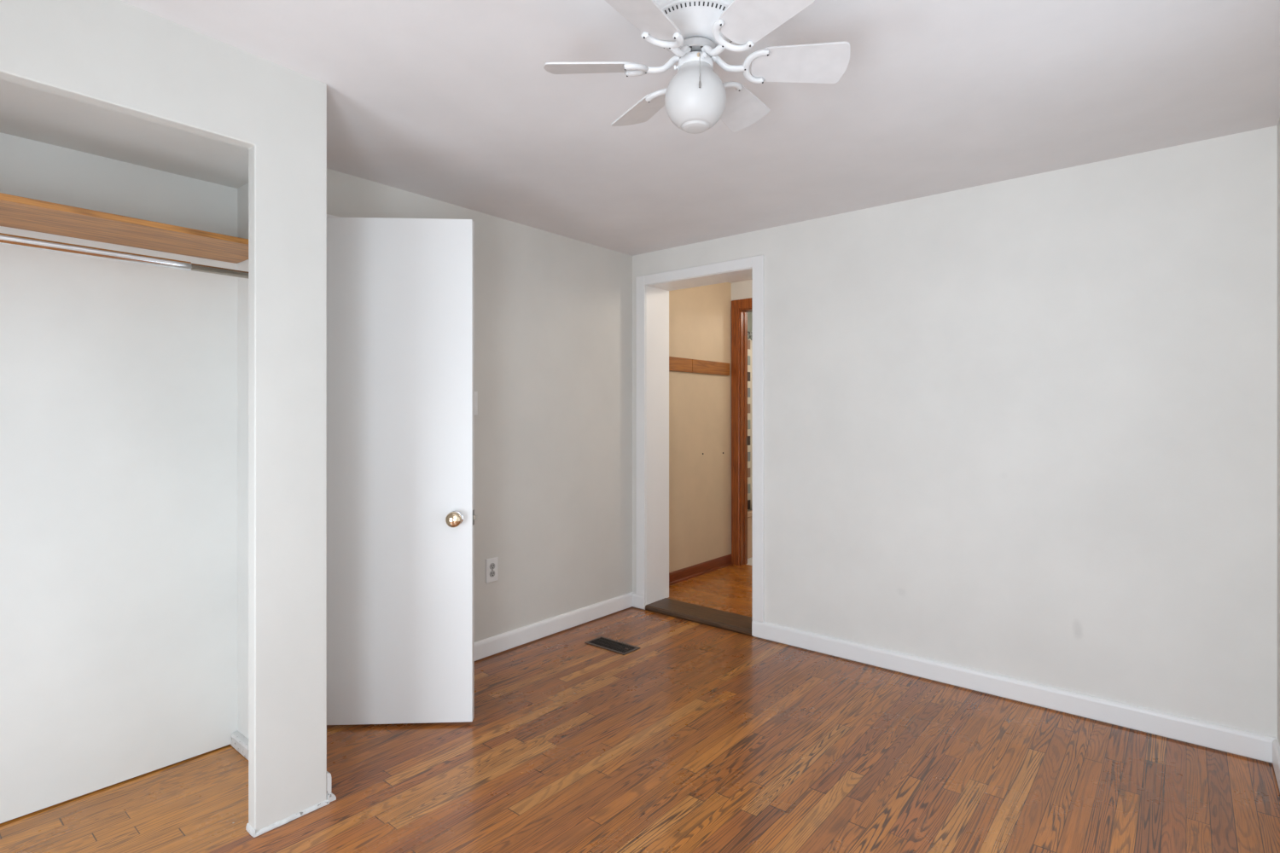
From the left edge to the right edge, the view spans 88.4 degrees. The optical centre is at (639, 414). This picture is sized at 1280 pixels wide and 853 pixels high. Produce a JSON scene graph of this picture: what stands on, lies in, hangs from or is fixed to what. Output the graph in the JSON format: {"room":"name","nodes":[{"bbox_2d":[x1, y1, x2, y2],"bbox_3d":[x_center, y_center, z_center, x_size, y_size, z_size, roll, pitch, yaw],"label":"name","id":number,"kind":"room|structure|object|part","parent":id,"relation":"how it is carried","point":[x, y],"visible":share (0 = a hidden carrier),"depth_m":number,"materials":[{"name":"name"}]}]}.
{"room":"empty bedroom","nodes":[
{"label":"empty bedroom","id":0,"kind":"room"},
{"bbox_2d":[0,78,248,188],"bbox_3d":[-1.797,-0.884,1.703,0.600,0.055,1.565,0,0,40],"label":"ceiling","id":1,"kind":"structure","parent":0,"point":[26,112],"depth_m":2.04,"materials":[{"name":"paint"}]},
{"bbox_2d":[0,0,326,831],"bbox_3d":[-1.534,0.038,1.510,0.050,2.420,1.603,0,0,40],"label":"wall","id":2,"kind":"structure","parent":0,"point":[118,55],"depth_m":1.98,"materials":[{"name":"paint"}]},
{"bbox_2d":[245,799,329,837],"bbox_3d":[-1.089,1.237,2.042,0.060,0.020,0.224,0,0,40],"label":"trim","id":3,"kind":"structure","parent":2,"relation":"attached to","point":[252,832],"depth_m":2.00,"materials":[{"name":"white paint"}]},
{"bbox_2d":[326,771,336,802],"bbox_3d":[-1.243,1.199,2.327,0.654,0.094,0.026,0,0,40],"label":"baseboard","id":4,"kind":"structure","parent":2,"relation":"attached to","point":[330,796],"depth_m":2.12,"materials":[{"name":"white paint"}]},
{"bbox_2d":[237,182,248,738],"bbox_3d":[-1.285,0.038,2.320,0.600,2.420,0.038,0,0,40],"label":"wall","id":5,"kind":"structure","parent":0,"point":[242,192],"depth_m":2.46,"materials":[{"name":"paint"}]},
{"bbox_2d":[0,232,248,279],"bbox_3d":[-1.797,-0.477,1.703,0.048,0.048,1.563,0,0,40],"label":"closet rod","id":6,"kind":"object","parent":5,"relation":"attached to","point":[5,239],"visible":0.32,"depth_m":1.96,"materials":[{"name":"silver metal"}]},
{"bbox_2d":[230,731,248,760],"bbox_3d":[-1.314,1.222,2.304,0.570,0.048,0.024,0,0,40],"label":"trim","id":7,"kind":"structure","parent":5,"relation":"attached to","point":[238,741],"depth_m":2.43,"materials":[{"name":"white paint"}]},
{"bbox_2d":[0,132,632,823],"bbox_3d":[-1.335,0.038,2.822,0.120,2.420,3.877,0,0,40],"label":"wall","id":8,"kind":"structure","parent":0,"point":[119,379],"depth_m":2.33,"materials":[{"name":"paint"}]},
{"bbox_2d":[0,192,248,263],"bbox_3d":[-1.895,-0.581,1.785,0.340,0.018,1.559,0,0,40],"label":"closet shelf","id":9,"kind":"object","parent":8,"relation":"attached to","point":[20,212],"visible":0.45,"depth_m":2.05,"materials":[{"name":"brown wood"}]},
{"bbox_2d":[326,216,476,725],"bbox_3d":[-1.045,0.225,2.646,0.764,2.022,0.152,0,0,-3],"label":"door","id":10,"kind":"structure","parent":8,"relation":"in","point":[401,517],"depth_m":2.63,"materials":[{"name":"white wood"}]},
{"bbox_3d":[-0.738,0.416,2.612,0.062,0.062,0.053,0,0,-3],"label":"knob","id":11,"kind":"part","parent":10,"relation":"part of","materials":[{"name":"gold metal"}]},
{"bbox_3d":[-0.674,0.416,2.661,0.002,0.060,0.023,0,0,-3],"label":"latch plate","id":12,"kind":"part","parent":10,"relation":"part of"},
{"bbox_2d":[474,391,477,415],"bbox_3d":[-0.845,-0.057,3.307,0.015,0.120,0.076,0,0,40],"label":"light switch","id":13,"kind":"object","parent":8,"relation":"attached to","point":[475,392],"visible":0.4,"depth_m":3.33,"materials":[{"name":"white plastic"}]},
{"bbox_2d":[485,557,498,583],"bbox_3d":[-0.766,0.805,3.407,0.009,0.124,0.076,0,0,40],"label":"electrical outlet","id":14,"kind":"object","parent":8,"relation":"attached to","point":[491,565],"visible":1,"depth_m":3.40,"materials":[{"name":"white plastic"}]},
{"bbox_2d":[489,563,494,570],"bbox_3d":[-0.764,0.785,3.405,0.003,0.033,0.033,0,0,40],"label":"receptacle","id":15,"kind":"object","parent":14,"relation":"attached to","point":[491,565],"depth_m":3.40,"materials":[{"name":"white plastic"}]},
{"bbox_2d":[489,570,494,577],"bbox_3d":[-0.764,0.825,3.405,0.003,0.033,0.033,0,0,40],"label":"receptacle","id":16,"kind":"object","parent":14,"relation":"attached to","point":[491,573],"depth_m":3.40,"materials":[{"name":"white plastic"}]},
{"bbox_2d":[474,592,633,661],"bbox_3d":[-0.463,1.196,3.768,0.014,0.088,1.307,0,0,40],"label":"baseboard","id":17,"kind":"structure","parent":8,"relation":"attached to","point":[503,642],"depth_m":3.70,"materials":[{"name":"white wood"}]},
{"bbox_2d":[0,606,1279,852],"bbox_3d":[-0.477,1.278,2.008,4.200,0.060,4.120,0,0,40],"label":"floor","id":18,"kind":"structure","parent":0,"point":[698,738],"depth_m":2.26,"materials":[{"name":"brown wood"}]},
{"bbox_2d":[584,636,640,655],"bbox_3d":[-0.150,1.243,3.551,0.287,0.009,0.133,0,0,40],"label":"floor vent","id":19,"kind":"object","parent":18,"relation":"in","point":[603,642],"visible":1,"depth_m":3.54,"materials":[{"name":"black metal"}]},
{"bbox_2d":[645,598,753,636],"bbox_3d":[0.399,1.232,4.028,0.780,0.033,0.215,0,0,40],"label":"threshold","id":20,"kind":"object","parent":18,"relation":"on","point":[700,614],"visible":0.85,"depth_m":4.00,"materials":[{"name":"brown wood"}]},
{"bbox_2d":[120,0,1279,255],"bbox_3d":[-0.158,-1.140,1.767,3.300,0.224,4.037,0,0,40],"label":"ceiling","id":21,"kind":"structure","parent":0,"point":[456,102],"depth_m":2.17,"materials":[{"name":"paint"}]},
{"bbox_2d":[543,0,850,133],"bbox_3d":[0.135,-0.876,1.610,0.742,0.356,0.684,0,0,0],"label":"ceiling fan","id":22,"kind":"object","parent":21,"relation":"hanging from","point":[695,32],"visible":1,"depth_m":1.56,"materials":[{"name":"white plastic"}]},
{"bbox_3d":[-0.118,-0.853,1.618,0.235,0.041,0.119,0,0,2],"label":"fan blade","id":23,"kind":"part","parent":22,"relation":"part of","materials":[{"name":"white wood"}]},
{"bbox_3d":[0.016,-0.853,1.833,0.119,0.041,0.235,0,0,-28],"label":"fan blade","id":24,"kind":"part","parent":22,"relation":"part of","materials":[{"name":"white wood"}]},
{"bbox_3d":[0.002,-0.853,1.394,0.119,0.041,0.235,0,0,32],"label":"fan blade","id":25,"kind":"part","parent":22,"relation":"part of","materials":[{"name":"white wood"}]},
{"bbox_3d":[0.135,-0.773,1.610,0.149,0.150,0.149,0,0,0],"label":"lamp shade","id":26,"kind":"part","parent":22,"relation":"part of","materials":[{"name":"white glass"}]},
{"bbox_3d":[0.139,-0.815,1.547,0.003,0.080,0.032,0,0,0],"label":"pull chain","id":27,"kind":"part","parent":22,"relation":"part of","materials":[{"name":"metal"}]},
{"bbox_3d":[0.269,-0.853,1.825,0.119,0.041,0.235,0,0,32],"label":"fan blade","id":28,"kind":"part","parent":22,"relation":"part of","materials":[{"name":"white wood"}]},
{"bbox_3d":[0.255,-0.853,1.386,0.119,0.041,0.235,0,0,-28],"label":"fan blade","id":29,"kind":"part","parent":22,"relation":"part of","materials":[{"name":"white wood"}]},
{"bbox_3d":[0.389,-0.853,1.602,0.235,0.041,0.119,0,0,2],"label":"fan blade","id":30,"kind":"part","parent":22,"relation":"part of","materials":[{"name":"white wood"}]},
{"bbox_2d":[669,282,731,572],"bbox_3d":[0.351,0.038,4.971,0.100,2.420,1.103,0,0,40],"label":"wall","id":31,"kind":"structure","parent":0,"point":[700,317],"depth_m":5.02,"materials":[{"name":"beige paint"}]},
{"bbox_2d":[669,356,692,372],"bbox_3d":[0.234,-0.365,4.737,0.018,0.100,0.469,0,0,40],"label":"board","id":32,"kind":"object","parent":31,"relation":"attached to","point":[680,364],"visible":0.56,"depth_m":4.80,"materials":[{"name":"brown wood"}]},
{"bbox_2d":[669,553,732,585],"bbox_3d":[0.399,1.177,4.931,0.024,0.083,1.103,0,0,40],"label":"baseboard","id":33,"kind":"structure","parent":31,"relation":"attached to","point":[686,573],"depth_m":4.99,"materials":[{"name":"brown wood"}]},
{"bbox_2d":[692,359,729,375],"bbox_3d":[0.553,-0.365,5.122,0.018,0.100,0.522,0,0,40],"label":"board","id":34,"kind":"object","parent":31,"relation":"attached to","point":[698,366],"visible":1,"depth_m":5.10,"materials":[{"name":"brown wood"}]},
{"bbox_2d":[668,557,752,617],"bbox_3d":[1.347,1.263,5.223,2.800,0.090,2.843,0,0,40],"label":"floor","id":35,"kind":"structure","parent":0,"point":[729,589],"depth_m":4.57,"materials":[{"name":"brown wood"}]},
{"bbox_2d":[747,510,752,558],"bbox_3d":[1.014,1.020,6.255,0.770,0.395,1.490,0,0,40],"label":"bathtub","id":36,"kind":"object","parent":35,"relation":"on","point":[750,512],"visible":0.02,"depth_m":5.58,"materials":[{"name":"beige ceramic"}]},
{"bbox_2d":[729,279,752,283],"bbox_3d":[1.141,-1.122,4.314,1.955,0.100,1.103,0,0,40],"label":"ceiling","id":37,"kind":"structure","parent":0,"point":[747,279],"depth_m":5.28,"materials":[{"name":"paint"}]},
{"bbox_2d":[731,279,752,300],"bbox_3d":[1.526,0.038,4.777,1.955,2.420,0.100,0,0,40],"label":"wall","id":38,"kind":"structure","parent":0,"point":[741,290],"depth_m":5.30,"materials":[{"name":"beige paint"}]},
{"bbox_2d":[731,297,752,565],"bbox_3d":[1.117,0.145,5.106,0.887,2.145,0.116,0,0,40],"label":"door frame","id":39,"kind":"structure","parent":38,"relation":"attached to","point":[737,305],"depth_m":5.32,"materials":[{"name":"brown wood"}]},
{"bbox_2d":[747,312,752,339],"bbox_3d":[0.703,0.038,6.565,0.095,2.420,1.600,0,0,40],"label":"wall","id":40,"kind":"structure","parent":0,"point":[749,314],"depth_m":7.08,"materials":[{"name":"paint"}]},
{"bbox_2d":[632,125,1277,763],"bbox_3d":[1.195,0.038,3.397,3.280,2.420,0.240,0,0,40],"label":"wall","id":41,"kind":"structure","parent":0,"point":[1025,428],"depth_m":2.81,"materials":[{"name":"beige paint"}]},
{"bbox_2d":[632,593,645,609],"bbox_3d":[-0.007,1.196,4.228,0.097,0.088,0.018,0,0,40],"label":"baseboard","id":42,"kind":"structure","parent":41,"relation":"attached to","point":[638,601],"depth_m":4.22,"materials":[{"name":"white wood"}]},
{"bbox_2d":[636,255,763,622],"bbox_3d":[0.410,0.166,4.041,0.921,2.105,0.256,0,0,40],"label":"door frame","id":43,"kind":"structure","parent":41,"relation":"attached to","point":[657,294],"depth_m":4.21,"materials":[{"name":"white wood"}]},
{"bbox_2d":[751,620,1277,762],"bbox_3d":[1.451,1.196,3.019,2.125,0.088,0.014,0,0,40],"label":"baseboard","id":44,"kind":"structure","parent":41,"relation":"attached to","point":[1250,744],"depth_m":2.80,"materials":[{"name":"white wood"}]},
{"bbox_2d":[1277,117,1279,745],"bbox_3d":[1.044,0.038,0.756,0.140,2.420,4.017,0,0,40],"label":"wall","id":45,"kind":"structure","parent":0,"point":[1278,124],"depth_m":2.31,"materials":[{"name":"beige paint"}]},
{"bbox_2d":[1272,738,1279,791],"bbox_3d":[1.024,1.196,0.853,0.014,0.088,3.861,0,0,40],"label":"baseboard","id":46,"kind":"structure","parent":45,"relation":"attached to","point":[1276,747],"depth_m":2.26,"materials":[{"name":"white wood"}]},
{"bbox_3d":[2.094,0.038,6.515,2.300,2.420,0.100,0,0,40],"label":"wall","id":47,"kind":"structure","parent":0,"visible":0},
{"bbox_3d":[1.270,-0.697,6.094,0.025,0.025,1.596,0,0,40],"label":"shower rod","id":48,"kind":"object","parent":47,"relation":"attached to","visible":0},
{"bbox_2d":[747,331,752,511],"bbox_3d":[1.107,0.082,5.897,0.044,1.602,0.850,0,0,40],"label":"shower curtain","id":49,"kind":"object","parent":48,"relation":"hanging from","point":[749,341],"visible":0.11,"depth_m":5.70,"materials":[{"name":"fabric"}]}
]}

